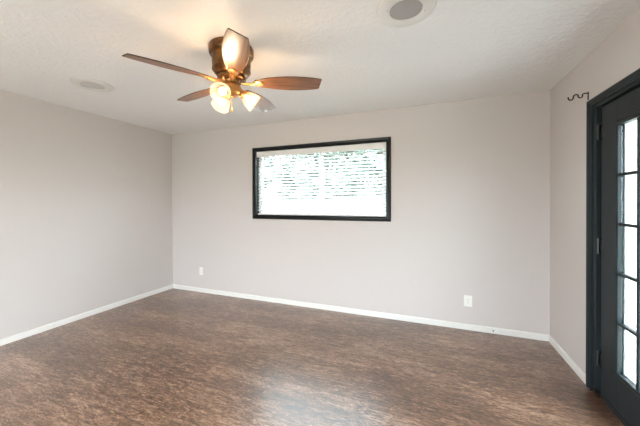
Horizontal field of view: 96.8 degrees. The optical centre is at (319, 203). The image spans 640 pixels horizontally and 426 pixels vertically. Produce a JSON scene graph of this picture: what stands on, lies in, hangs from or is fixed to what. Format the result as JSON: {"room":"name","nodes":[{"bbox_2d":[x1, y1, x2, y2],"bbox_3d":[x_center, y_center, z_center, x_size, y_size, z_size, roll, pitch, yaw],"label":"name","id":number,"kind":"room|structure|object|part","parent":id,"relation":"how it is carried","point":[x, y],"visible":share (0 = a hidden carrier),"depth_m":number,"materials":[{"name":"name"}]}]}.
{"room":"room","nodes":[
{"label":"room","id":0,"kind":"room"},
{"bbox_2d":[0,90,172,338],"bbox_3d":[-3.343,0.133,2.132,0.140,2.440,5.457,0,0,21],"label":"wall","id":1,"kind":"structure","parent":0,"point":[86,224],"depth_m":3.28,"materials":[{"name":"grey paint"}]},
{"bbox_2d":[0,284,172,345],"bbox_3d":[-3.268,1.323,2.112,0.013,0.060,5.177,0,0,21],"label":"baseboard","id":2,"kind":"structure","parent":1,"relation":"attached to","point":[43,328],"depth_m":3.27,"materials":[{"name":"white wood"}]},
{"bbox_2d":[0,288,623,425],"bbox_3d":[-0.932,1.381,1.213,5.299,0.060,5.457,0,0,21],"label":"floor","id":3,"kind":"structure","parent":0,"point":[171,357],"depth_m":2.26,"materials":[{"name":"brown wood"}]},
{"bbox_2d":[0,0,639,133],"bbox_3d":[-0.991,-1.138,1.218,5.189,0.100,5.457,0,0,21],"label":"ceiling","id":4,"kind":"structure","parent":0,"point":[464,49],"depth_m":2.05,"materials":[{"name":"white paint"}]},
{"bbox_2d":[69,77,113,91],"bbox_3d":[-2.084,-1.087,2.605,0.320,0.012,0.320,0,0,21],"label":"ceiling speaker","id":5,"kind":"object","parent":4,"relation":"attached to","point":[82,82],"visible":1,"depth_m":2.58,"materials":[{"name":"white plastic"}]},
{"bbox_2d":[80,82,104,88],"bbox_3d":[-2.084,-1.089,2.605,0.177,0.006,0.177,0,0,21],"label":"grille","id":6,"kind":"object","parent":5,"relation":"attached to","point":[89,85],"depth_m":2.60,"materials":[{"name":"grey metal"}]},
{"bbox_2d":[122,28,321,111],"bbox_3d":[-0.611,-0.860,2.044,1.208,0.467,1.186,0,0,21],"label":"ceiling fan","id":7,"kind":"object","parent":4,"relation":"hanging from","point":[232,54],"visible":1,"depth_m":1.94,"materials":[{"name":"brown wood"}]},
{"bbox_3d":[-0.937,-0.852,1.758,0.469,0.039,0.146,0,0,-38],"label":"blade","id":8,"kind":"part","parent":7,"relation":"part of","materials":[{"name":"brown wood"}]},
{"bbox_3d":[-0.953,-0.855,2.227,0.469,0.039,0.146,0,0,34],"label":"blade","id":9,"kind":"part","parent":7,"relation":"part of","materials":[{"name":"brown wood"}]},
{"bbox_2d":[218,84,229,95],"bbox_3d":[-0.638,-0.741,1.884,0.132,0.150,0.163,0,0,21],"label":"bulb","id":10,"kind":"object","parent":7,"relation":"attached to","point":[224,89],"depth_m":1.89,"materials":[{"name":"beige glass"}]},
{"bbox_2d":[219,95,229,105],"bbox_3d":[-0.709,-0.742,2.096,0.161,0.150,0.131,0,0,21],"label":"bulb","id":11,"kind":"object","parent":7,"relation":"attached to","point":[222,101],"depth_m":2.06,"materials":[{"name":"beige glass"}]},
{"bbox_3d":[-0.486,-0.852,1.628,0.146,0.039,0.469,0,0,-20],"label":"blade","id":12,"kind":"part","parent":7,"relation":"part of","materials":[{"name":"brown wood"}]},
{"bbox_2d":[240,90,252,103],"bbox_3d":[-0.497,-0.742,2.051,0.153,0.150,0.144,0,0,21],"label":"bulb","id":13,"kind":"object","parent":7,"relation":"attached to","point":[249,99],"depth_m":2.02,"materials":[{"name":"beige glass"}]},
{"bbox_3d":[-0.512,-0.857,2.388,0.146,0.039,0.469,0,0,16],"label":"blade","id":14,"kind":"part","parent":7,"relation":"part of","materials":[{"name":"brown wood"}]},
{"bbox_3d":[-0.223,-0.855,2.017,0.469,0.039,0.146,0,0,-2],"label":"blade","id":15,"kind":"part","parent":7,"relation":"part of","materials":[{"name":"brown wood"}]},
{"bbox_2d":[377,0,436,26],"bbox_3d":[0.482,-1.088,1.594,0.320,0.012,0.320,0,0,21],"label":"ceiling speaker","id":16,"kind":"object","parent":4,"relation":"attached to","point":[392,13],"visible":1,"depth_m":1.60,"materials":[{"name":"white plastic"}]},
{"bbox_2d":[390,0,422,19],"bbox_3d":[0.482,-1.091,1.594,0.177,0.006,0.177,0,0,21],"label":"grille","id":17,"kind":"object","parent":16,"relation":"attached to","point":[399,9],"depth_m":1.60,"materials":[{"name":"grey metal"}]},
{"bbox_2d":[172,90,549,334],"bbox_3d":[-0.032,0.114,3.707,4.909,2.440,0.140,0,0,21],"label":"wall","id":18,"kind":"structure","parent":0,"point":[470,178],"depth_m":3.23,"materials":[{"name":"grey paint"}]},
{"bbox_2d":[252,137,390,221],"bbox_3d":[-0.037,-0.288,3.689,1.889,0.984,0.152,0,0,21],"label":"window","id":19,"kind":"structure","parent":18,"relation":"in","point":[387,140],"depth_m":3.64,"materials":[{"name":"glass"},{"name":"black painted frame"}]},
{"bbox_3d":[-0.399,-0.288,3.868,0.932,0.830,0.020,0,0,21],"label":"sash","id":20,"kind":"part","parent":19,"relation":"part of","materials":[{"name":"white plastic"}]},
{"bbox_2d":[257,142,385,216],"bbox_3d":[-0.043,-0.288,3.672,1.779,0.875,0.070,0,0,21],"label":"window blind","id":21,"kind":"object","parent":19,"relation":"attached to","point":[382,145],"visible":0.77,"depth_m":3.63,"materials":[{"name":"white plastic"}]},
{"bbox_3d":[-0.714,-0.272,3.936,0.003,0.810,0.058,0,0,21],"label":"ladder cord","id":22,"kind":"part","parent":21,"relation":"part of","materials":[{"name":"white fabric"}]},
{"bbox_3d":[-0.285,-0.273,3.771,0.003,0.810,0.058,0,0,21],"label":"ladder cord","id":23,"kind":"part","parent":21,"relation":"part of","materials":[{"name":"white fabric"}]},
{"bbox_3d":[-0.037,0.139,3.679,1.769,0.021,0.052,0,0,21],"label":"rail","id":24,"kind":"part","parent":21,"relation":"part of","materials":[{"name":"white plastic"}]},
{"bbox_3d":[0.638,-0.273,3.416,0.003,0.810,0.058,0,0,21],"label":"ladder cord","id":25,"kind":"part","parent":21,"relation":"part of","materials":[{"name":"white fabric"}]},
{"bbox_3d":[0.392,-0.288,3.589,0.863,0.830,0.020,0,0,21],"label":"sash","id":26,"kind":"part","parent":19,"relation":"part of","materials":[{"name":"white plastic"}]},
{"bbox_2d":[173,284,548,340],"bbox_3d":[-0.056,1.305,3.642,4.909,0.060,0.013,0,0,21],"label":"baseboard","id":27,"kind":"structure","parent":18,"relation":"attached to","point":[537,336],"depth_m":3.33,"materials":[{"name":"white wood"}]},
{"bbox_2d":[464,295,471,306],"bbox_3d":[1.571,1.030,3.016,0.078,0.118,0.009,0,0,21],"label":"wall outlet","id":28,"kind":"object","parent":18,"relation":"attached to","point":[467,299],"visible":1,"depth_m":3.02,"materials":[{"name":"white plastic"}]},
{"bbox_2d":[550,7,639,373],"bbox_3d":[1.369,0.130,0.319,0.140,2.440,5.457,0,0,21],"label":"wall","id":29,"kind":"structure","parent":0,"point":[617,56],"depth_m":2.30,"materials":[{"name":"grey paint"}]},
{"bbox_2d":[549,335,585,383],"bbox_3d":[2.101,1.306,2.433,0.013,0.060,0.721,0,0,21],"label":"baseboard","id":30,"kind":"structure","parent":29,"relation":"attached to","point":[571,363],"depth_m":2.37,"materials":[{"name":"white wood"}]},
{"bbox_2d":[567,92,588,100],"bbox_3d":[1.917,-0.796,2.115,0.126,0.060,0.016,0,0,21],"label":"curtain rod bracket","id":31,"kind":"object","parent":29,"relation":"attached to","point":[587,93],"visible":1,"depth_m":2.11,"materials":[{"name":"black metal"}]},
{"bbox_2d":[586,68,639,425],"bbox_3d":[1.856,0.297,1.508,0.285,2.090,1.163,0,0,21],"label":"door","id":32,"kind":"structure","parent":29,"relation":"in","point":[609,114],"depth_m":1.84,"materials":[{"name":"grey paint"}]},
{"bbox_3d":[1.776,0.285,1.529,0.021,1.618,0.601,0,0,21],"label":"lite frame","id":33,"kind":"part","parent":32,"relation":"part of","materials":[{"name":"grey paint"}]},
{"bbox_3d":[1.815,0.285,1.515,0.021,1.618,0.601,0,0,21],"label":"lite frame","id":34,"kind":"part","parent":32,"relation":"part of","materials":[{"name":"glass"}]},
{"bbox_2d":[629,121,636,380],"bbox_3d":[1.486,0.140,0.274,0.110,2.660,5.457,0,0,21],"label":"wall","id":35,"kind":"structure","parent":0,"point":[633,126],"depth_m":1.94,"materials":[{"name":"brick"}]},
{"label":"outside","id":36,"kind":"structure","parent":0,"visible":0},
{"bbox_3d":[3.596,1.501,9.342,60.000,0.180,60.000,0,0,21],"label":"ground","id":37,"kind":"structure","parent":36,"visible":0},
{"bbox_2d":[263,156,280,190],"bbox_3d":[-3.163,-1.001,12.836,2.468,4.833,2.555,0,0,-30],"label":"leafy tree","id":38,"kind":"object","parent":37,"relation":"on","point":[272,156],"visible":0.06,"depth_m":12.46,"materials":[{"name":"green plant"}]},
{"bbox_2d":[275,155,303,199],"bbox_3d":[-1.193,-1.226,15.179,2.380,5.243,2.810,0,0,21],"label":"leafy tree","id":39,"kind":"object","parent":37,"relation":"on","point":[286,155],"visible":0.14,"depth_m":14.34,"materials":[{"name":"green plant"}]},
{"bbox_2d":[291,151,351,199],"bbox_3d":[0.147,-0.984,12.054,2.620,4.788,2.526,0,0,21],"label":"leafy tree","id":40,"kind":"object","parent":37,"relation":"on","point":[344,151],"visible":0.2,"depth_m":11.53,"materials":[{"name":"green plant"}]},
{"bbox_2d":[331,151,374,199],"bbox_3d":[1.565,-1.234,13.843,2.781,5.258,2.370,0,0,43],"label":"leafy tree","id":41,"kind":"object","parent":37,"relation":"on","point":[345,151],"visible":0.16,"depth_m":13.03,"materials":[{"name":"green plant"}]},
{"bbox_2d":[349,149,382,198],"bbox_3d":[2.570,-0.953,11.131,2.204,4.725,2.638,0,0,-33],"label":"leafy tree","id":42,"kind":"object","parent":37,"relation":"on","point":[375,153],"visible":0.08,"depth_m":10.99,"materials":[{"name":"green plant"}]}
]}

